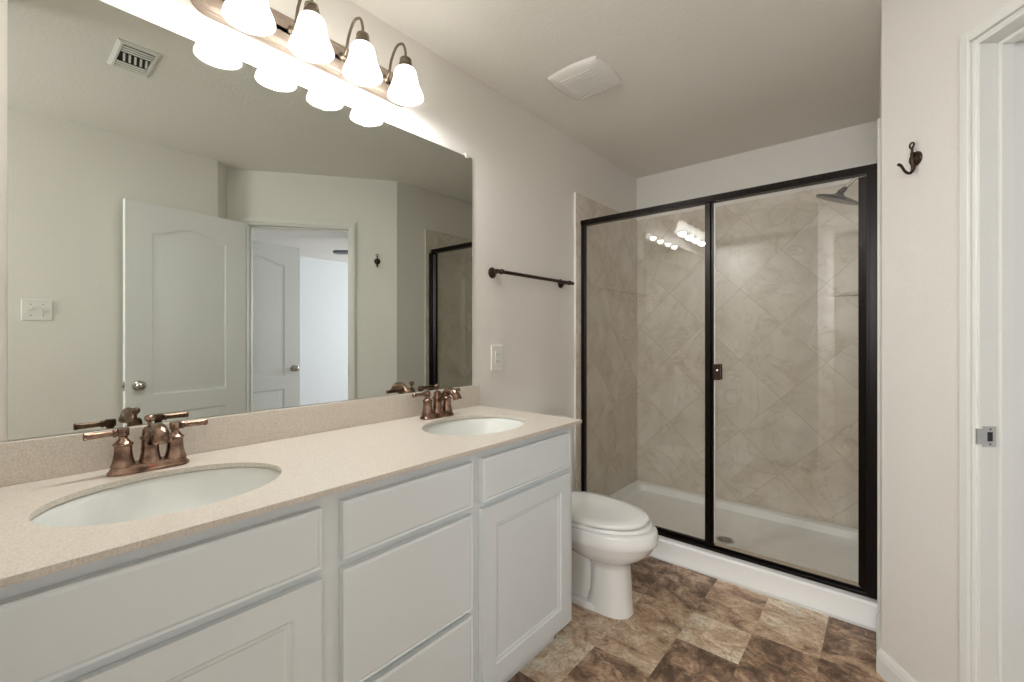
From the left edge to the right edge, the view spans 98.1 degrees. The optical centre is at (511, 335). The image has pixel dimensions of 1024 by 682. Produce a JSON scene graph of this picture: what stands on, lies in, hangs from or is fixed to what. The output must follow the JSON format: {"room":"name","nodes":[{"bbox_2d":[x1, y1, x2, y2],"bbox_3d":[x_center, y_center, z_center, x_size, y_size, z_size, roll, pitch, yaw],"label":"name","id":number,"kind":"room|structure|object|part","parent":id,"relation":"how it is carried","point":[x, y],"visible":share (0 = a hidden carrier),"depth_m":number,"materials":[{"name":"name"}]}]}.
{"room":"bathroom","nodes":[
{"label":"bathroom","id":0,"kind":"room"},
{"bbox_2d":[0,0,636,495],"bbox_3d":[-0.103,0.000,2.274,0.134,2.440,3.425,0,0,40],"label":"wall","id":1,"kind":"structure","parent":0,"point":[527,173],"depth_m":2.37,"materials":[{"name":"white paint"}]},
{"bbox_2d":[8,0,471,440],"bbox_3d":[-0.653,-0.304,1.536,0.009,1.075,1.441,0,0,40],"label":"wall mirror","id":2,"kind":"object","parent":1,"relation":"attached to","point":[196,229],"visible":1,"depth_m":1.26,"materials":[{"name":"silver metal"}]},
{"bbox_2d":[0,385,479,486],"bbox_3d":[-0.661,0.283,1.522,0.016,0.096,1.553,0,0,40],"label":"backsplash","id":3,"kind":"structure","parent":1,"relation":"attached to","point":[33,459],"depth_m":1.30,"materials":[{"name":"stone"}]},
{"bbox_2d":[190,0,423,106],"bbox_3d":[-0.590,-0.987,1.463,0.200,0.214,0.754,0,0,40],"label":"vanity light","id":4,"kind":"object","parent":1,"relation":"attached to","point":[305,38],"visible":1,"depth_m":1.43,"materials":[{"name":"white glass"}]},
{"bbox_3d":[-0.732,-0.933,1.241,0.131,0.106,0.131,0,0,40],"label":"lamp shade","id":5,"kind":"part","parent":4,"relation":"part of","materials":[{"name":"white glass"}]},
{"bbox_3d":[-0.732,-0.937,1.241,0.055,0.078,0.055,0,0,40],"label":"bulb","id":6,"kind":"part","parent":4,"relation":"part of","materials":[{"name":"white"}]},
{"bbox_3d":[-0.667,-1.032,1.402,0.119,0.126,0.032,0,0,40],"label":"lamp arm","id":7,"kind":"part","parent":4,"relation":"part of","materials":[{"name":"grey metal"}]},
{"bbox_3d":[-0.619,-0.933,1.374,0.131,0.106,0.131,0,0,40],"label":"lamp shade","id":8,"kind":"part","parent":4,"relation":"part of","materials":[{"name":"white glass"}]},
{"bbox_3d":[-0.619,-0.937,1.374,0.055,0.078,0.055,0,0,40],"label":"bulb","id":9,"kind":"part","parent":4,"relation":"part of","materials":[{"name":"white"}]},
{"bbox_3d":[-0.554,-1.032,1.535,0.119,0.126,0.032,0,0,40],"label":"lamp arm","id":10,"kind":"part","parent":4,"relation":"part of","materials":[{"name":"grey metal"}]},
{"bbox_3d":[-0.506,-0.933,1.508,0.131,0.106,0.131,0,0,40],"label":"lamp shade","id":11,"kind":"part","parent":4,"relation":"part of","materials":[{"name":"white glass"}]},
{"bbox_3d":[-0.506,-0.937,1.508,0.055,0.078,0.055,0,0,40],"label":"bulb","id":12,"kind":"part","parent":4,"relation":"part of","materials":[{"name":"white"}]},
{"bbox_3d":[-0.441,-1.032,1.669,0.119,0.126,0.032,0,0,40],"label":"lamp arm","id":13,"kind":"part","parent":4,"relation":"part of","materials":[{"name":"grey metal"}]},
{"bbox_3d":[-0.393,-0.933,1.641,0.131,0.106,0.131,0,0,40],"label":"lamp shade","id":14,"kind":"part","parent":4,"relation":"part of","materials":[{"name":"white glass"}]},
{"bbox_3d":[-0.393,-0.937,1.641,0.055,0.078,0.055,0,0,40],"label":"bulb","id":15,"kind":"part","parent":4,"relation":"part of","materials":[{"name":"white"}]},
{"bbox_2d":[491,345,502,370],"bbox_3d":[-0.074,0.111,2.220,0.010,0.126,0.085,0,0,40],"label":"wall outlet","id":16,"kind":"object","parent":1,"relation":"attached to","point":[496,350],"visible":1,"depth_m":2.21,"materials":[{"name":"white plastic"}]},
{"bbox_2d":[495,351,499,364],"bbox_3d":[-0.072,0.111,2.218,0.002,0.066,0.033,0,0,40],"label":"receptacle","id":17,"kind":"object","parent":16,"relation":"attached to","point":[497,353],"depth_m":2.22,"materials":[{"name":"white plastic"}]},
{"bbox_2d":[488,267,573,287],"bbox_3d":[0.125,-0.310,2.402,0.077,0.054,0.690,0,0,40],"label":"towel bar","id":18,"kind":"object","parent":1,"relation":"attached to","point":[492,272],"visible":1,"depth_m":2.29,"materials":[{"name":"brown metal"}]},
{"bbox_3d":[-0.070,-0.310,2.172,0.077,0.054,0.054,0,0,40],"label":"post","id":19,"kind":"part","parent":18,"relation":"part of","materials":[{"name":"brown metal"}]},
{"bbox_3d":[0.318,-0.310,2.630,0.077,0.054,0.054,0,0,40],"label":"post","id":20,"kind":"part","parent":18,"relation":"part of","materials":[{"name":"brown metal"}]},
{"bbox_2d":[648,554,875,631],"bbox_3d":[0.951,1.216,2.300,1.461,0.009,0.007,0,0,40],"label":"trim","id":21,"kind":"structure","parent":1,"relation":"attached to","point":[650,555],"depth_m":2.08,"materials":[{"name":"white"}]},
{"bbox_2d":[350,0,881,178],"bbox_3d":[2.323,-1.270,0.817,5.720,0.100,7.950,0,0,40],"label":"ceiling","id":22,"kind":"structure","parent":0,"point":[703,80],"depth_m":1.97,"materials":[{"name":"white paint"}]},
{"bbox_2d":[548,55,621,100],"bbox_3d":[0.348,-1.205,2.113,0.282,0.030,0.278,0,0,40],"label":"exhaust fan","id":23,"kind":"object","parent":22,"relation":"attached to","point":[591,76],"visible":1,"depth_m":2.07,"materials":[{"name":"white plastic"}]},
{"bbox_2d":[560,69,609,98],"bbox_3d":[0.350,-1.193,2.116,0.160,0.006,0.191,0,0,40],"label":"grille","id":24,"kind":"object","parent":23,"relation":"attached to","point":[583,83],"depth_m":2.10,"materials":[{"name":"white plastic"}]},
{"bbox_2d":[508,556,885,681],"bbox_3d":[0.333,1.270,0.850,2.600,0.100,5.427,0,0,40],"label":"floor","id":25,"kind":"structure","parent":0,"point":[685,625],"depth_m":1.78,"materials":[{"name":"tile"}]},
{"bbox_2d":[0,426,571,681],"bbox_3d":[-0.457,0.781,1.339,0.559,0.877,1.523,0,0,40],"label":"vanity cabinet","id":26,"kind":"object","parent":25,"relation":"on","point":[458,569],"visible":0.94,"depth_m":1.00,"materials":[{"name":"white wood"}]},
{"bbox_3d":[-0.572,0.438,0.784,0.017,0.132,0.480,0,0,40],"label":"false drawer","id":27,"kind":"part","parent":26,"relation":"part of","materials":[{"name":"white wood"}]},
{"bbox_3d":[-0.572,0.807,0.784,0.017,0.562,0.480,0,0,40],"label":"cabinet door","id":28,"kind":"part","parent":26,"relation":"part of","materials":[{"name":"white wood"}]},
{"bbox_2d":[0,385,581,587],"bbox_3d":[-0.447,0.289,1.342,0.575,0.108,1.555,0,0,40],"label":"countertop","id":29,"kind":"structure","parent":26,"relation":"on","point":[318,450],"depth_m":1.10,"materials":[{"name":"stone"}]},
{"bbox_2d":[82,414,207,476],"bbox_3d":[-0.891,0.264,1.108,0.193,0.134,0.192,0,0,-1],"label":"faucet","id":30,"kind":"object","parent":29,"relation":"on","point":[123,463],"visible":1,"depth_m":1.08,"materials":[{"name":"brown metal"}]},
{"bbox_3d":[-0.960,0.232,1.039,0.019,0.018,0.061,0,0,40],"label":"lever","id":31,"kind":"part","parent":30,"relation":"part of","materials":[{"name":"brown metal"}]},
{"bbox_3d":[-0.935,0.267,1.069,0.049,0.091,0.049,0,0,40],"label":"handle","id":32,"kind":"part","parent":30,"relation":"part of","materials":[{"name":"brown metal"}]},
{"bbox_3d":[-0.902,0.320,1.108,0.058,0.021,0.162,0,0,40],"label":"plate","id":33,"kind":"part","parent":30,"relation":"part of","materials":[{"name":"brown metal"}]},
{"bbox_3d":[-0.905,0.212,1.110,0.022,0.030,0.022,0,0,40],"label":"lift knob","id":34,"kind":"part","parent":30,"relation":"part of","materials":[{"name":"brown metal"}]},
{"bbox_3d":[-0.850,0.241,1.064,0.140,0.069,0.035,0,0,40],"label":"spout","id":35,"kind":"part","parent":30,"relation":"part of","materials":[{"name":"brown metal"}]},
{"bbox_3d":[-0.869,0.267,1.147,0.049,0.091,0.049,0,0,40],"label":"handle","id":36,"kind":"part","parent":30,"relation":"part of","materials":[{"name":"brown metal"}]},
{"bbox_3d":[-0.843,0.232,1.177,0.019,0.018,0.061,0,0,40],"label":"lever","id":37,"kind":"part","parent":30,"relation":"part of","materials":[{"name":"brown metal"}]},
{"bbox_2d":[30,467,280,526],"bbox_3d":[-0.734,0.419,0.965,0.353,0.151,0.449,0,0,40],"label":"sink","id":38,"kind":"object","parent":29,"relation":"in","point":[163,495],"visible":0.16,"depth_m":1.07,"materials":[{"name":"white ceramic"}]},
{"bbox_2d":[412,384,461,419],"bbox_3d":[-0.293,0.264,1.812,0.193,0.134,0.192,0,0,-1],"label":"faucet","id":39,"kind":"object","parent":29,"relation":"on","point":[439,410],"visible":1,"depth_m":1.77,"materials":[{"name":"brown metal"}]},
{"bbox_3d":[-0.363,0.232,1.744,0.019,0.018,0.061,0,0,40],"label":"lever","id":40,"kind":"part","parent":39,"relation":"part of","materials":[{"name":"brown metal"}]},
{"bbox_3d":[-0.337,0.267,1.774,0.049,0.091,0.049,0,0,40],"label":"handle","id":41,"kind":"part","parent":39,"relation":"part of","materials":[{"name":"brown metal"}]},
{"bbox_3d":[-0.304,0.320,1.812,0.058,0.021,0.162,0,0,40],"label":"plate","id":42,"kind":"part","parent":39,"relation":"part of","materials":[{"name":"brown metal"}]},
{"bbox_3d":[-0.271,0.267,1.851,0.049,0.091,0.049,0,0,40],"label":"handle","id":43,"kind":"part","parent":39,"relation":"part of","materials":[{"name":"brown metal"}]},
{"bbox_3d":[-0.253,0.241,1.769,0.140,0.069,0.035,0,0,40],"label":"spout","id":44,"kind":"part","parent":39,"relation":"part of","materials":[{"name":"brown metal"}]},
{"bbox_2d":[423,417,524,435],"bbox_3d":[-0.137,0.419,1.669,0.353,0.151,0.449,0,0,40],"label":"sink","id":45,"kind":"object","parent":29,"relation":"in","point":[484,425],"visible":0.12,"depth_m":1.84,"materials":[{"name":"white ceramic"}]},
{"bbox_3d":[-0.254,0.666,1.160,0.017,0.280,0.409,0,0,40],"label":"drawer","id":46,"kind":"part","parent":26,"relation":"part of","materials":[{"name":"white wood"}]},
{"bbox_3d":[-0.254,0.438,1.160,0.017,0.132,0.409,0,0,40],"label":"drawer","id":47,"kind":"part","parent":26,"relation":"part of","materials":[{"name":"white wood"}]},
{"bbox_3d":[-0.254,0.956,1.160,0.017,0.264,0.409,0,0,40],"label":"drawer","id":48,"kind":"part","parent":26,"relation":"part of","materials":[{"name":"white wood"}]},
{"bbox_3d":[0.062,0.438,1.532,0.017,0.132,0.483,0,0,40],"label":"false drawer","id":49,"kind":"part","parent":26,"relation":"part of","materials":[{"name":"white wood"}]},
{"bbox_3d":[0.062,0.807,1.532,0.017,0.562,0.483,0,0,40],"label":"cabinet door","id":50,"kind":"part","parent":26,"relation":"part of","materials":[{"name":"white wood"}]},
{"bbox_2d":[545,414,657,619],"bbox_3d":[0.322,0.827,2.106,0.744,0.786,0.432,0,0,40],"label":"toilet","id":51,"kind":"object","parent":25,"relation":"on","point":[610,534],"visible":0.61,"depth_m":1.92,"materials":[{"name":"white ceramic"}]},
{"bbox_3d":[0.383,0.798,2.055,0.495,0.026,0.344,0,0,40],"label":"lid","id":52,"kind":"part","parent":51,"relation":"part of","materials":[{"name":"white ceramic"}]},
{"bbox_3d":[0.398,0.823,2.042,0.495,0.017,0.346,0,0,40],"label":"seat","id":53,"kind":"part","parent":51,"relation":"part of","materials":[{"name":"white ceramic"}]},
{"bbox_3d":[0.414,1.026,2.028,0.502,0.387,0.353,0,0,40],"label":"bowl","id":54,"kind":"part","parent":51,"relation":"part of","materials":[{"name":"white ceramic"}]},
{"bbox_2d":[610,480,878,628],"bbox_3d":[1.236,1.167,2.636,1.465,0.107,0.873,0,0,40],"label":"shower pan","id":55,"kind":"object","parent":25,"relation":"on","point":[818,545],"visible":0.65,"depth_m":2.47,"materials":[{"name":"white plastic"}]},
{"bbox_2d":[581,163,876,599],"bbox_3d":[0.990,0.193,2.345,1.450,1.838,0.069,0,0,40],"label":"shower door frame","id":56,"kind":"structure","parent":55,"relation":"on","point":[866,586],"depth_m":1.99,"materials":[{"name":"black metal"}]},
{"bbox_3d":[1.034,0.193,2.322,0.044,1.771,0.034,0,0,40],"label":"post","id":57,"kind":"part","parent":56,"relation":"part of","materials":[{"name":"black metal"}]},
{"bbox_3d":[1.059,0.186,2.287,0.034,0.082,0.048,0,0,40],"label":"handle","id":58,"kind":"part","parent":56,"relation":"part of","materials":[{"name":"brown metal"}]},
{"bbox_2d":[636,120,876,528],"bbox_3d":[1.612,0.000,2.978,1.600,2.440,0.132,0,0,40],"label":"wall","id":59,"kind":"structure","parent":0,"point":[787,349],"depth_m":2.89,"materials":[{"name":"tile"}]},
{"bbox_2d":[829,291,857,296],"bbox_3d":[1.909,-0.240,2.503,0.224,0.016,0.208,0,0,40],"label":"corner shelf","id":60,"kind":"object","parent":59,"relation":"attached to","point":[847,293],"visible":0.48,"depth_m":2.57,"materials":[{"name":"stone"}]},
{"bbox_2d":[877,118,880,611],"bbox_3d":[1.783,0.120,2.166,0.010,2.020,0.886,0,0,39],"label":"wall","id":61,"kind":"structure","parent":0,"point":[879,119],"depth_m":1.82,"materials":[{"name":"paint"}]},
{"bbox_2d":[816,177,859,204],"bbox_3d":[1.722,-0.762,2.290,0.260,0.197,0.199,0,0,40],"label":"shower","id":62,"kind":"object","parent":61,"relation":"attached to","point":[838,197],"visible":0.7,"depth_m":2.28,"materials":[{"name":"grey metal"}]},
{"bbox_3d":[1.765,-0.798,2.251,0.142,0.090,0.020,0,0,40],"label":"arm","id":63,"kind":"part","parent":62,"relation":"part of","materials":[{"name":"silver metal"}]},
{"bbox_2d":[879,2,881,646],"bbox_3d":[1.749,0.000,2.024,0.139,2.440,1.171,0,0,40],"label":"wall","id":64,"kind":"structure","parent":0,"point":[880,85],"depth_m":1.63,"materials":[{"name":"white paint"}]},
{"bbox_2d":[876,612,881,655],"bbox_3d":[1.417,1.177,1.719,0.014,0.086,0.289,0,0,39],"label":"baseboard","id":65,"kind":"structure","parent":64,"relation":"attached to","point":[878,618],"depth_m":1.71,"materials":[{"name":"white wood"}]},
{"bbox_2d":[882,0,1010,681],"bbox_3d":[1.358,0.000,1.004,0.115,2.440,1.200,0,0,3],"label":"wall","id":66,"kind":"structure","parent":0,"point":[920,38],"depth_m":1.44,"materials":[{"name":"white paint"}]},
{"bbox_2d":[876,648,916,681],"bbox_3d":[1.320,1.177,1.461,0.014,0.086,0.304,0,0,3],"label":"baseboard","id":67,"kind":"structure","parent":66,"relation":"attached to","point":[887,668],"depth_m":1.55,"materials":[{"name":"white wood"}]},
{"bbox_2d":[897,142,922,174],"bbox_3d":[1.297,-0.582,1.460,0.060,0.107,0.047,0,0,3],"label":"robe hook","id":68,"kind":"object","parent":66,"relation":"attached to","point":[915,158],"visible":1,"depth_m":1.46,"materials":[{"name":"brown metal"}]},
{"bbox_2d":[976,426,995,446],"bbox_3d":[1.330,0.283,1.247,0.050,0.058,0.006,0,0,5],"label":"strike plate","id":69,"kind":"object","parent":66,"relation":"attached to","point":[986,436],"visible":1,"depth_m":1.24,"materials":[{"name":"silver metal"}]},
{"bbox_2d":[959,0,1023,681],"bbox_3d":[1.286,0.172,0.896,0.017,2.097,0.819,0,0,3],"label":"trim","id":70,"kind":"structure","parent":66,"relation":"attached to","point":[968,41],"depth_m":1.27,"materials":[{"name":"white wood"}]},
{"bbox_2d":[977,11,1023,681],"bbox_3d":[1.352,0.191,0.892,0.123,2.058,0.741,0,0,3],"label":"trim","id":71,"kind":"structure","parent":66,"relation":"attached to","point":[1000,55],"depth_m":1.24,"materials":[{"name":"white wood"}]}
]}

